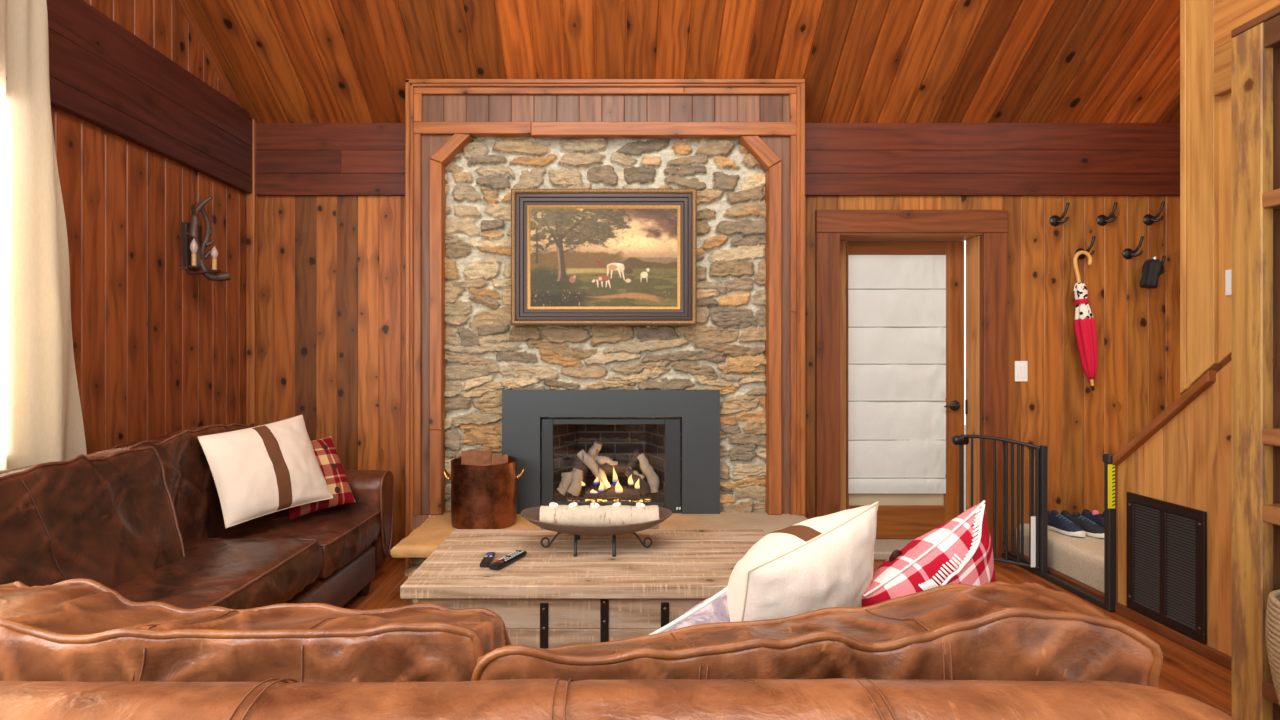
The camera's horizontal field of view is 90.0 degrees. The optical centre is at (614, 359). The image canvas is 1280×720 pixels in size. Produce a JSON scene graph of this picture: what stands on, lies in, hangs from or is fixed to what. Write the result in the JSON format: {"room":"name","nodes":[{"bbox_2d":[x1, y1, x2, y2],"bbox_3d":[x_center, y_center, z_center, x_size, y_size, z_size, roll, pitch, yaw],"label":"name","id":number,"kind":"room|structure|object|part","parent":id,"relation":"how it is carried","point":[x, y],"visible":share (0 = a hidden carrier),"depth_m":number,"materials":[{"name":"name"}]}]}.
{"room":"living room","nodes":[
{"label":"living room","id":0,"kind":"room"},
{"bbox_2d":[51,0,245,454],"bbox_3d":[-2.465,-2.042,1.640,0.030,6.724,5.520,0,0,0],"label":"wall","id":1,"kind":"structure","parent":0,"point":[159,348],"depth_m":3.35,"materials":[{"name":"brown wood"}]},
{"bbox_2d":[0,0,86,470],"bbox_3d":[-2.357,-0.420,1.971,0.132,3.420,1.942,0,0,0],"label":"curtain","id":2,"kind":"object","parent":1,"relation":"hanging from","point":[41,420],"visible":0.62,"depth_m":2.60,"materials":[{"name":"fabric"}]},
{"bbox_2d":[6,0,251,192],"bbox_3d":[-2.430,-1.367,1.650,0.050,0.525,5.300,0,0,0],"label":"wooden beam","id":3,"kind":"structure","parent":1,"relation":"attached to","point":[103,75],"depth_m":3.25,"materials":[{"name":"brown wood"}]},
{"bbox_2d":[178,196,230,280],"bbox_3d":[-2.331,-0.694,3.606,0.236,0.485,0.323,0,0,0],"label":"sconce","id":4,"kind":"object","parent":1,"relation":"attached to","point":[194,248],"visible":1,"depth_m":3.62,"materials":[{"name":"brown"}]},
{"bbox_3d":[-2.437,-0.654,3.692,0.024,0.266,0.149,0,0,0],"label":"plate","id":5,"kind":"part","parent":4,"relation":"part of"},
{"bbox_3d":[-2.310,-0.625,3.512,0.040,0.088,0.040,0,0,0],"label":"bulb","id":6,"kind":"part","parent":4,"relation":"part of","materials":[{"name":"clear glass"}]},
{"bbox_3d":[-2.250,-0.604,3.595,0.040,0.073,0.040,0,0,0],"label":"bulb","id":7,"kind":"part","parent":4,"relation":"part of","materials":[{"name":"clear glass"}]},
{"bbox_2d":[176,0,242,107],"bbox_3d":[-2.440,-3.045,2.150,0.020,3.090,4.300,0,0,0],"label":"trim","id":8,"kind":"structure","parent":1,"relation":"attached to","point":[188,14],"depth_m":3.83,"materials":[{"name":"brown wood"}]},
{"bbox_2d":[246,119,257,426],"bbox_3d":[-2.422,-0.165,4.270,0.055,2.970,0.050,0,0,0],"label":"trim","id":9,"kind":"structure","parent":1,"relation":"attached to","point":[251,198],"depth_m":4.25,"materials":[{"name":"brown wood"}]},
{"bbox_2d":[258,196,404,555],"bbox_3d":[-1.942,0.070,4.315,1.290,2.500,0.030,0,0,0],"label":"wall","id":10,"kind":"structure","parent":0,"point":[331,269],"depth_m":4.30,"materials":[{"name":"brown wood"}]},
{"bbox_2d":[256,123,404,195],"bbox_3d":[-1.850,-1.343,4.285,1.200,0.484,0.030,0,0,0],"label":"trim","id":11,"kind":"structure","parent":10,"relation":"attached to","point":[293,159],"depth_m":4.27,"materials":[{"name":"brown wood"}]},
{"bbox_2d":[444,137,765,512],"bbox_3d":[-0.061,-0.243,4.093,2.172,2.486,0.074,0,0,0],"label":"wall","id":12,"kind":"structure","parent":0,"point":[486,355],"depth_m":4.09,"materials":[{"name":"stone"}]},
{"bbox_2d":[511,189,696,325],"bbox_3d":[-0.070,-0.642,4.005,1.157,0.850,0.069,0,0,0],"label":"framed painting","id":13,"kind":"object","parent":12,"relation":"attached to","point":[580,257],"visible":1,"depth_m":4.01,"materials":[{"name":"paint"}]},
{"bbox_2d":[405,79,804,569],"bbox_3d":[-0.061,0.154,4.156,2.491,3.809,0.352,0,0,0],"label":"fireplace surround","id":14,"kind":"object","parent":12,"relation":"attached to","point":[442,116],"visible":0.99,"depth_m":4.01,"materials":[{"name":"brown wood"}]},
{"bbox_2d":[186,0,1179,122],"bbox_3d":[0.675,-3.188,2.000,6.650,3.372,4.800,0,0,0],"label":"ceiling","id":15,"kind":"structure","parent":0,"point":[284,61],"depth_m":3.85,"materials":[{"name":"brown wood"}]},
{"bbox_2d":[342,511,1231,716],"bbox_3d":[0.720,1.335,1.701,6.640,0.030,7.798,0,0,0],"label":"floor","id":16,"kind":"structure","parent":0,"point":[1184,671],"depth_m":3.00,"materials":[{"name":"brown wood"}]},
{"bbox_2d":[0,423,393,609],"bbox_3d":[-1.794,0.821,2.386,0.946,0.998,3.018,0,0,0],"label":"leather sofa","id":17,"kind":"object","parent":16,"relation":"on","point":[143,521],"visible":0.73,"depth_m":2.47,"materials":[{"name":"brown leather"}]},
{"bbox_3d":[-2.195,0.747,2.260,0.144,0.706,2.720,0,0,0],"label":"frame","id":18,"kind":"part","parent":17,"relation":"part of","materials":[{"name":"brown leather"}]},
{"bbox_2d":[0,447,182,588],"bbox_3d":[-1.948,0.631,2.159,0.431,0.593,0.929,0,0,0],"label":"cushion","id":19,"kind":"object","parent":17,"relation":"on","point":[108,517],"depth_m":2.21,"materials":[{"name":"brown leather"}]},
{"bbox_2d":[85,424,271,541],"bbox_3d":[-2.061,0.635,3.093,0.370,0.616,0.995,0,0,0],"label":"cushion","id":20,"kind":"object","parent":17,"relation":"on","point":[188,475],"depth_m":2.95,"materials":[{"name":"brown leather"}]},
{"bbox_2d":[113,538,322,609],"bbox_3d":[-1.726,0.905,2.459,0.809,0.238,0.961,0,0,0],"label":"seat cushion","id":21,"kind":"object","parent":17,"relation":"on","point":[231,573],"depth_m":2.46,"materials":[{"name":"brown leather"}]},
{"bbox_2d":[198,415,332,527],"bbox_3d":[-1.747,0.533,3.224,0.292,0.461,0.591,0,0,28],"label":"throw pillow","id":22,"kind":"object","parent":17,"relation":"on","point":[262,470],"visible":1,"depth_m":3.13,"materials":[{"name":"beige fabric"}]},
{"bbox_2d":[217,508,380,578],"bbox_3d":[-1.714,0.945,3.359,0.768,0.214,0.770,0,0,0],"label":"seat cushion","id":23,"kind":"object","parent":17,"relation":"on","point":[345,536],"depth_m":3.27,"materials":[{"name":"brown leather"}]},
{"bbox_2d":[288,436,355,519],"bbox_3d":[-1.658,0.633,3.515,0.246,0.383,0.383,0,0,32],"label":"throw pillow","id":24,"kind":"object","parent":17,"relation":"on","point":[325,452],"visible":0.41,"depth_m":3.54,"materials":[{"name":"fabric"}]},
{"bbox_3d":[-1.801,0.945,3.780,0.918,0.591,0.230,0,0,0],"label":"arm","id":25,"kind":"part","parent":17,"relation":"part of","materials":[{"name":"brown leather"}]},
{"bbox_2d":[400,529,766,648],"bbox_3d":[-0.033,1.065,2.780,1.535,0.450,0.800,0,0,0],"label":"trunk coffee table","id":26,"kind":"object","parent":16,"relation":"on","point":[550,597],"visible":0.41,"depth_m":2.47,"materials":[{"name":"brown wood"}]},
{"bbox_2d":[480,552,494,566],"bbox_3d":[-0.529,0.829,2.665,0.044,0.020,0.166,0,0,0],"label":"remote control","id":27,"kind":"object","parent":26,"relation":"on","point":[488,558],"visible":1,"depth_m":2.64,"materials":[{"name":"black plastic"}]},
{"bbox_2d":[489,550,526,569],"bbox_3d":[-0.442,0.827,2.655,0.050,0.024,0.225,0,0,23],"label":"remote control","id":28,"kind":"object","parent":26,"relation":"on","point":[508,559],"visible":1,"depth_m":2.63,"materials":[{"name":"black plastic"}]},
{"bbox_2d":[520,507,671,556],"bbox_3d":[-0.083,0.760,2.860,0.676,0.168,0.356,0,0,0],"label":"footed bowl","id":29,"kind":"object","parent":26,"relation":"on","point":[532,514],"visible":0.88,"depth_m":2.73,"materials":[{"name":"black metal"}]},
{"bbox_3d":[-0.170,0.803,2.861,0.016,0.082,0.264,0,0,0],"label":"leg","id":30,"kind":"part","parent":29,"relation":"part of","materials":[{"name":"black metal"}]},
{"bbox_2d":[540,505,658,529],"bbox_3d":[-0.068,0.703,2.860,0.529,0.110,0.108,0,0,0],"label":"candle holder","id":31,"kind":"object","parent":29,"relation":"in","point":[583,514],"visible":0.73,"depth_m":2.81,"materials":[{"name":"white wood"}]},
{"bbox_2d":[549,502,558,508],"bbox_3d":[-0.273,0.650,2.853,0.043,0.026,0.043,0,0,0],"label":"tealight","id":32,"kind":"object","parent":31,"relation":"on","point":[552,505],"visible":1,"depth_m":2.85,"materials":[{"name":"beige wax"}]},
{"bbox_2d":[568,502,577,507],"bbox_3d":[-0.187,0.650,2.853,0.043,0.026,0.043,0,0,0],"label":"tealight","id":33,"kind":"object","parent":31,"relation":"on","point":[574,504],"visible":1,"depth_m":2.85,"materials":[{"name":"beige wax"}]},
{"bbox_2d":[590,502,599,507],"bbox_3d":[-0.090,0.650,2.853,0.043,0.026,0.043,0,0,0],"label":"tealight","id":34,"kind":"object","parent":31,"relation":"on","point":[593,504],"visible":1,"depth_m":2.85,"materials":[{"name":"beige wax"}]},
{"bbox_2d":[612,502,620,507],"bbox_3d":[0.007,0.650,2.853,0.043,0.026,0.043,0,0,0],"label":"tealight","id":35,"kind":"object","parent":31,"relation":"on","point":[617,504],"visible":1,"depth_m":2.85,"materials":[{"name":"beige wax"}]},
{"bbox_2d":[636,502,644,508],"bbox_3d":[0.114,0.650,2.853,0.043,0.026,0.043,0,0,0],"label":"tealight","id":36,"kind":"object","parent":31,"relation":"on","point":[639,505],"visible":1,"depth_m":2.85,"materials":[{"name":"beige wax"}]},
{"bbox_3d":[-0.004,0.803,2.861,0.016,0.082,0.264,0,0,0],"label":"leg","id":37,"kind":"part","parent":29,"relation":"part of","materials":[{"name":"black metal"}]},
{"bbox_2d":[390,512,807,603],"bbox_3d":[0.113,1.152,3.719,2.567,0.365,0.820,0,0,0],"label":"hearth","id":38,"kind":"object","parent":16,"relation":"on","point":[423,540],"visible":0.06,"depth_m":3.73,"materials":[{"name":"stone"}]},
{"bbox_2d":[443,456,524,528],"bbox_3d":[-0.776,0.780,3.800,0.389,0.376,0.389,0,0,45],"label":"bucket","id":39,"kind":"object","parent":38,"relation":"on","point":[482,496],"visible":0.93,"depth_m":3.63,"materials":[{"name":"brown metal"}]},
{"bbox_3d":[-0.989,0.673,3.780,0.055,0.069,0.079,0,0,0],"label":"handle","id":40,"kind":"part","parent":39,"relation":"part of","materials":[{"name":"gold metal"}]},
{"bbox_2d":[461,449,491,464],"bbox_3d":[-0.830,0.726,3.827,0.183,0.387,0.037,0,0,-6],"label":"firewood","id":41,"kind":"object","parent":39,"relation":"in","point":[471,456],"visible":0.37,"depth_m":3.81,"materials":[{"name":"brown wood"}]},
{"bbox_2d":[491,453,507,464],"bbox_3d":[-0.708,0.741,3.850,0.133,0.357,0.030,0,0,11],"label":"firewood","id":42,"kind":"object","parent":39,"relation":"in","point":[495,458],"visible":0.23,"depth_m":3.83,"materials":[{"name":"brown wood"}]},
{"bbox_3d":[-0.563,0.673,3.820,0.055,0.069,0.079,0,0,0],"label":"handle","id":43,"kind":"part","parent":39,"relation":"part of","materials":[{"name":"gold metal"}]},
{"bbox_2d":[502,390,719,513],"bbox_3d":[-0.025,0.580,4.216,1.373,0.781,0.373,0,0,0],"label":"fireplace insert","id":44,"kind":"object","parent":38,"relation":"on","point":[602,461],"visible":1,"depth_m":4.03,"materials":[{"name":"grey metal"}]},
{"bbox_3d":[-0.025,0.671,4.065,0.878,0.597,0.040,0,0,0],"label":"door frame","id":45,"kind":"part","parent":44,"relation":"part of","materials":[{"name":"grey metal"}]},
{"bbox_2d":[0,578,1235,719],"bbox_3d":[-0.195,0.860,1.288,2.255,0.921,1.128,0,0,0],"label":"leather sofa","id":46,"kind":"object","parent":16,"relation":"on","point":[72,649],"visible":1,"depth_m":1.03,"materials":[{"name":"brown leather"}]},
{"bbox_2d":[0,582,506,682],"bbox_3d":[-0.760,0.681,1.231,1.122,0.488,0.327,0,0,0],"label":"cushion","id":47,"kind":"object","parent":46,"relation":"on","point":[61,631],"depth_m":1.10,"materials":[{"name":"brown leather"}]},
{"bbox_2d":[649,586,729,634],"bbox_3d":[0.357,0.734,1.656,0.683,0.389,0.166,0,0,-29],"label":"throw pillow","id":48,"kind":"object","parent":46,"relation":"on","point":[714,609],"visible":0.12,"depth_m":1.56,"materials":[{"name":"white fabric"}]},
{"bbox_2d":[727,501,878,621],"bbox_3d":[0.464,0.582,1.621,0.411,0.450,0.281,0,0,-10],"label":"throw pillow","id":49,"kind":"object","parent":46,"relation":"on","point":[826,561],"visible":0.59,"depth_m":1.52,"materials":[{"name":"beige fabric"}]},
{"bbox_2d":[477,582,1153,685],"bbox_3d":[0.323,0.663,1.170,1.156,0.517,0.312,0,0,0],"label":"cushion","id":50,"kind":"object","parent":46,"relation":"on","point":[1003,631],"depth_m":1.04,"materials":[{"name":"brown leather"}]},
{"bbox_2d":[862,500,994,606],"bbox_3d":[0.837,0.616,1.693,0.511,0.480,0.219,0,0,-11],"label":"throw pillow","id":51,"kind":"object","parent":46,"relation":"on","point":[959,550],"visible":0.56,"depth_m":1.63,"materials":[{"name":"fabric"}]},
{"bbox_2d":[952,435,1115,611],"bbox_3d":[2.422,0.900,3.816,0.412,0.833,0.959,0,0,0],"label":"safety gate","id":52,"kind":"object","parent":16,"relation":"on","point":[1037,563],"visible":1,"depth_m":3.90,"materials":[{"name":"black metal"}]},
{"bbox_3d":[2.600,0.902,4.090,0.030,0.765,0.410,0,0,0],"label":"extension panel","id":53,"kind":"part","parent":52,"relation":"part of","materials":[{"name":"black metal"}]},
{"bbox_3d":[2.600,0.905,3.885,0.034,0.770,0.034,0,0,0],"label":"hinge post","id":54,"kind":"part","parent":52,"relation":"part of","materials":[{"name":"black metal"}]},
{"bbox_3d":[2.600,1.300,3.817,0.036,0.031,0.935,0,0,0],"label":"floor rail","id":55,"kind":"part","parent":52,"relation":"part of","materials":[{"name":"black metal"}]},
{"bbox_3d":[2.602,0.905,3.362,0.052,0.821,0.052,0,0,0],"label":"post","id":56,"kind":"part","parent":52,"relation":"part of","materials":[{"name":"black metal"}]},
{"bbox_2d":[1231,5,1279,719],"bbox_3d":[2.415,0.055,1.665,0.310,2.530,1.370,0,0,0],"label":"bookcase","id":57,"kind":"object","parent":16,"relation":"on","point":[1255,43],"visible":0.98,"depth_m":2.26,"materials":[{"name":"brown wood"}]},
{"bbox_3d":[2.401,-0.557,1.639,0.275,0.055,1.238,0,0,0],"label":"shelf","id":58,"kind":"part","parent":57,"relation":"part of","materials":[{"name":"brown wood"}]},
{"bbox_3d":[2.401,0.268,1.639,0.275,0.055,1.238,0,0,0],"label":"shelf","id":59,"kind":"part","parent":57,"relation":"part of","materials":[{"name":"brown wood"}]},
{"bbox_3d":[2.401,0.535,1.639,0.275,0.060,1.238,0,0,0],"label":"shelf","id":60,"kind":"part","parent":57,"relation":"part of","materials":[{"name":"brown wood"}]},
{"bbox_3d":[2.401,1.150,1.639,0.275,0.060,1.238,0,0,0],"label":"shelf","id":61,"kind":"part","parent":57,"relation":"part of","materials":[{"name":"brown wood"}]},
{"bbox_2d":[1265,590,1279,704],"bbox_3d":[2.295,0.949,1.965,0.407,0.354,0.428,0,0,-3],"label":"woven basket","id":62,"kind":"object","parent":57,"relation":"on","point":[1272,622],"visible":1,"depth_m":2.06,"materials":[{"name":"wicker"}]},
{"bbox_3d":[2.435,0.075,2.300,0.270,2.490,0.080,0,0,0],"label":"panel","id":63,"kind":"part","parent":57,"relation":"part of","materials":[{"name":"brown wood"}]},
{"bbox_2d":[874,539,913,560],"bbox_3d":[1.985,1.291,4.575,1.002,0.058,0.750,0,0,0],"label":"floor","id":64,"kind":"structure","parent":0,"point":[883,548],"depth_m":4.33,"materials":[{"name":"carpet"}]},
{"bbox_2d":[804,196,1180,551],"bbox_3d":[2.577,0.070,4.315,2.802,2.500,0.030,0,0,0],"label":"wall","id":65,"kind":"structure","parent":0,"point":[1137,378],"depth_m":4.30,"materials":[{"name":"brown wood"}]},
{"bbox_2d":[846,241,963,538],"bbox_3d":[2.044,0.211,4.491,0.826,2.095,0.108,0,0,0],"label":"door","id":66,"kind":"structure","parent":65,"relation":"in","point":[905,299],"depth_m":4.48,"materials":[{"name":"brown wood"}]},
{"bbox_3d":[1.990,0.145,4.523,0.696,1.787,0.006,0,0,0],"label":"glass pane","id":67,"kind":"part","parent":66,"relation":"part of","materials":[{"name":"beige"}]},
{"bbox_2d":[848,255,945,493],"bbox_3d":[1.980,0.100,4.486,0.696,1.675,0.032,0,0,0],"label":"roman shade","id":68,"kind":"object","parent":66,"relation":"attached to","point":[897,303],"depth_m":4.48,"materials":[{"name":"fabric"}]},
{"bbox_3d":[2.355,0.320,4.466,0.132,0.071,0.059,0,0,0],"label":"handle","id":69,"kind":"part","parent":66,"relation":"part of","materials":[{"name":"black metal"}]},
{"bbox_2d":[815,210,1007,557],"bbox_3d":[1.983,0.173,4.298,1.278,2.350,0.065,0,0,0],"label":"trim","id":70,"kind":"structure","parent":65,"relation":"attached to","point":[993,243],"depth_m":4.27,"materials":[{"name":"brown wood"}]},
{"bbox_2d":[840,233,982,510],"bbox_3d":[1.985,0.220,4.410,1.022,2.201,0.240,0,0,0],"label":"trim","id":71,"kind":"structure","parent":65,"relation":"attached to","point":[972,239],"depth_m":4.44,"materials":[{"name":"brown wood"}]},
{"bbox_2d":[805,123,1179,195],"bbox_3d":[2.550,-1.343,4.285,2.700,0.484,0.030,0,0,0],"label":"wooden beam","id":72,"kind":"structure","parent":65,"relation":"attached to","point":[842,159],"depth_m":4.27,"materials":[{"name":"brown wood"}]},
{"bbox_2d":[1015,361,1027,381],"bbox_3d":[2.726,0.076,4.293,0.085,0.138,0.012,0,0,0],"label":"light switch","id":73,"kind":"object","parent":65,"relation":"attached to","point":[1021,367],"visible":1,"depth_m":4.29,"materials":[{"name":"white plastic"}]},
{"bbox_2d":[1014,552,1103,599],"bbox_3d":[2.688,1.302,3.855,0.065,0.035,0.870,0,0,0],"label":"baseboard","id":74,"kind":"structure","parent":65,"relation":"attached to","point":[1083,586],"depth_m":3.71,"materials":[{"name":"brown wood"}]},
{"bbox_2d":[1049,203,1069,225],"bbox_3d":[2.975,-0.969,4.273,0.063,0.142,0.115,0,0,-36],"label":"coat hook","id":75,"kind":"object","parent":65,"relation":"attached to","point":[1055,220],"visible":1,"depth_m":4.27,"materials":[{"name":"black metal"}]},
{"bbox_2d":[1075,236,1095,258],"bbox_3d":[3.146,-0.747,4.273,0.063,0.142,0.115,0,0,-36],"label":"coat hook","id":76,"kind":"object","parent":65,"relation":"attached to","point":[1082,256],"visible":0.63,"depth_m":4.24,"materials":[{"name":"black metal"}]},
{"bbox_2d":[1073,250,1097,390],"bbox_3d":[3.100,-0.259,4.221,0.132,0.927,0.118,0,0,36],"label":"umbrella","id":77,"kind":"object","parent":76,"relation":"hanging from","point":[1084,322],"visible":1,"depth_m":4.20,"materials":[{"name":"red fabric"}]},
{"bbox_3d":[3.087,-0.593,4.225,0.125,0.259,0.026,0,0,0],"label":"handle","id":78,"kind":"part","parent":77,"relation":"part of","materials":[{"name":"brown wood"}]},
{"bbox_2d":[1096,202,1117,225],"bbox_3d":[3.291,-0.972,4.273,0.063,0.142,0.115,0,0,-36],"label":"coat hook","id":79,"kind":"object","parent":65,"relation":"attached to","point":[1102,220],"visible":1,"depth_m":4.27,"materials":[{"name":"black metal"}]},
{"bbox_2d":[1122,236,1143,258],"bbox_3d":[3.466,-0.747,4.273,0.063,0.142,0.115,0,0,-36],"label":"coat hook","id":80,"kind":"object","parent":65,"relation":"attached to","point":[1128,253],"visible":1,"depth_m":4.27,"materials":[{"name":"black metal"}]},
{"bbox_2d":[1143,201,1164,224],"bbox_3d":[3.604,-0.975,4.273,0.063,0.142,0.115,0,0,-36],"label":"coat hook","id":81,"kind":"object","parent":65,"relation":"attached to","point":[1148,219],"visible":1,"depth_m":4.27,"materials":[{"name":"black metal"}]},
{"bbox_2d":[1160,255,1165,274],"bbox_3d":[3.611,-0.619,4.273,0.063,0.142,0.115,0,0,-36],"label":"coat hook","id":82,"kind":"object","parent":65,"relation":"attached to","point":[1164,256],"visible":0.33,"depth_m":4.22,"materials":[{"name":"black metal"}]},
{"bbox_2d":[1139,256,1164,288],"bbox_3d":[3.537,-0.576,4.210,0.152,0.211,0.106,0,0,0],"label":"umbrella","id":83,"kind":"object","parent":82,"relation":"hanging from","point":[1152,268],"visible":1,"depth_m":4.18,"materials":[{"name":"black fabric"}]},
{"bbox_2d":[1016,524,1103,592],"bbox_3d":[3.240,1.194,3.348,1.100,0.192,1.895,0,0,0],"label":"floor","id":84,"kind":"structure","parent":0,"point":[1081,559],"depth_m":3.79,"materials":[{"name":"carpet"}]},
{"bbox_2d":[1048,510,1085,536],"bbox_3d":[2.849,1.033,4.077,0.098,0.130,0.296,0,0,-13],"label":"shoe","id":85,"kind":"object","parent":84,"relation":"on","point":[1057,522],"visible":0.87,"depth_m":4.04,"materials":[{"name":"blue fabric"}]},
{"bbox_2d":[1060,510,1103,537],"bbox_3d":[2.970,1.033,4.040,0.098,0.130,0.297,0,0,-17],"label":"shoe","id":86,"kind":"object","parent":84,"relation":"on","point":[1091,529],"visible":0.6,"depth_m":4.00,"materials":[{"name":"blue fabric"}]},
{"bbox_2d":[1081,509,1103,527],"bbox_3d":[3.112,1.033,4.083,0.098,0.130,0.255,0,0,-14],"label":"shoe","id":87,"kind":"object","parent":84,"relation":"on","point":[1094,516],"visible":0.31,"depth_m":4.12,"materials":[{"name":"blue fabric"}]},
{"bbox_2d":[1118,0,1231,656],"bbox_3d":[2.665,-1.975,1.180,0.120,6.590,4.360,0,0,0],"label":"wall","id":88,"kind":"structure","parent":0,"point":[1205,118],"depth_m":2.84,"materials":[{"name":"brown wood"}]},
{"bbox_2d":[1116,466,1117,601],"bbox_3d":[2.669,0.920,3.373,0.102,0.800,0.055,0,0,0],"label":"trim","id":89,"kind":"structure","parent":88,"relation":"attached to","point":[1116,466],"depth_m":3.35,"materials":[{"name":"brown wood"}]},
{"bbox_2d":[1112,370,1219,465],"bbox_3d":[2.665,0.314,3.090,0.140,0.537,0.580,0,0,0],"label":"handrail","id":90,"kind":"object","parent":88,"relation":"attached to","point":[1208,378],"depth_m":3.02,"materials":[{"name":"brown wood"}]},
{"bbox_2d":[1127,492,1206,643],"bbox_3d":[2.618,0.967,3.054,0.019,0.587,0.434,0,0,0],"label":"air vent","id":91,"kind":"object","parent":88,"relation":"in","point":[1167,541],"visible":1,"depth_m":3.03,"materials":[{"name":"black metal"}]},
{"bbox_3d":[2.619,0.969,3.149,0.010,0.491,0.154,0,0,0],"label":"louvre panel","id":92,"kind":"part","parent":91,"relation":"part of","materials":[{"name":"brown metal"}]},
{"bbox_3d":[2.619,0.969,2.959,0.010,0.491,0.154,0,0,0],"label":"louvre panel","id":93,"kind":"part","parent":91,"relation":"part of","materials":[{"name":"brown metal"}]},
{"bbox_2d":[1115,602,1231,670],"bbox_3d":[2.621,1.292,2.822,0.018,0.055,1.045,0,0,0],"label":"baseboard","id":94,"kind":"structure","parent":88,"relation":"attached to","point":[1204,650],"depth_m":2.98,"materials":[{"name":"brown wood"}]},
{"bbox_2d":[1225,269,1231,295],"bbox_3d":[2.619,-0.330,2.697,0.016,0.110,0.095,0,0,0],"label":"light switch","id":95,"kind":"object","parent":88,"relation":"attached to","point":[1228,273],"visible":0.42,"depth_m":2.73,"materials":[{"name":"white plastic"}]},
{"bbox_2d":[1214,0,1279,95],"bbox_3d":[2.610,-1.640,1.482,0.050,1.000,2.565,0,0,0],"label":"trim","id":96,"kind":"structure","parent":88,"relation":"attached to","point":[1229,15],"depth_m":2.70,"materials":[{"name":"brown wood"}]},
{"label":"outside","id":97,"kind":"structure","parent":0,"visible":0},
{"bbox_2d":[964,425,965,510],"bbox_3d":[0.000,1.470,9.490,18.000,0.100,9.020,0,0,0],"label":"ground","id":98,"kind":"structure","parent":97,"point":[964,425],"depth_m":8.04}
]}

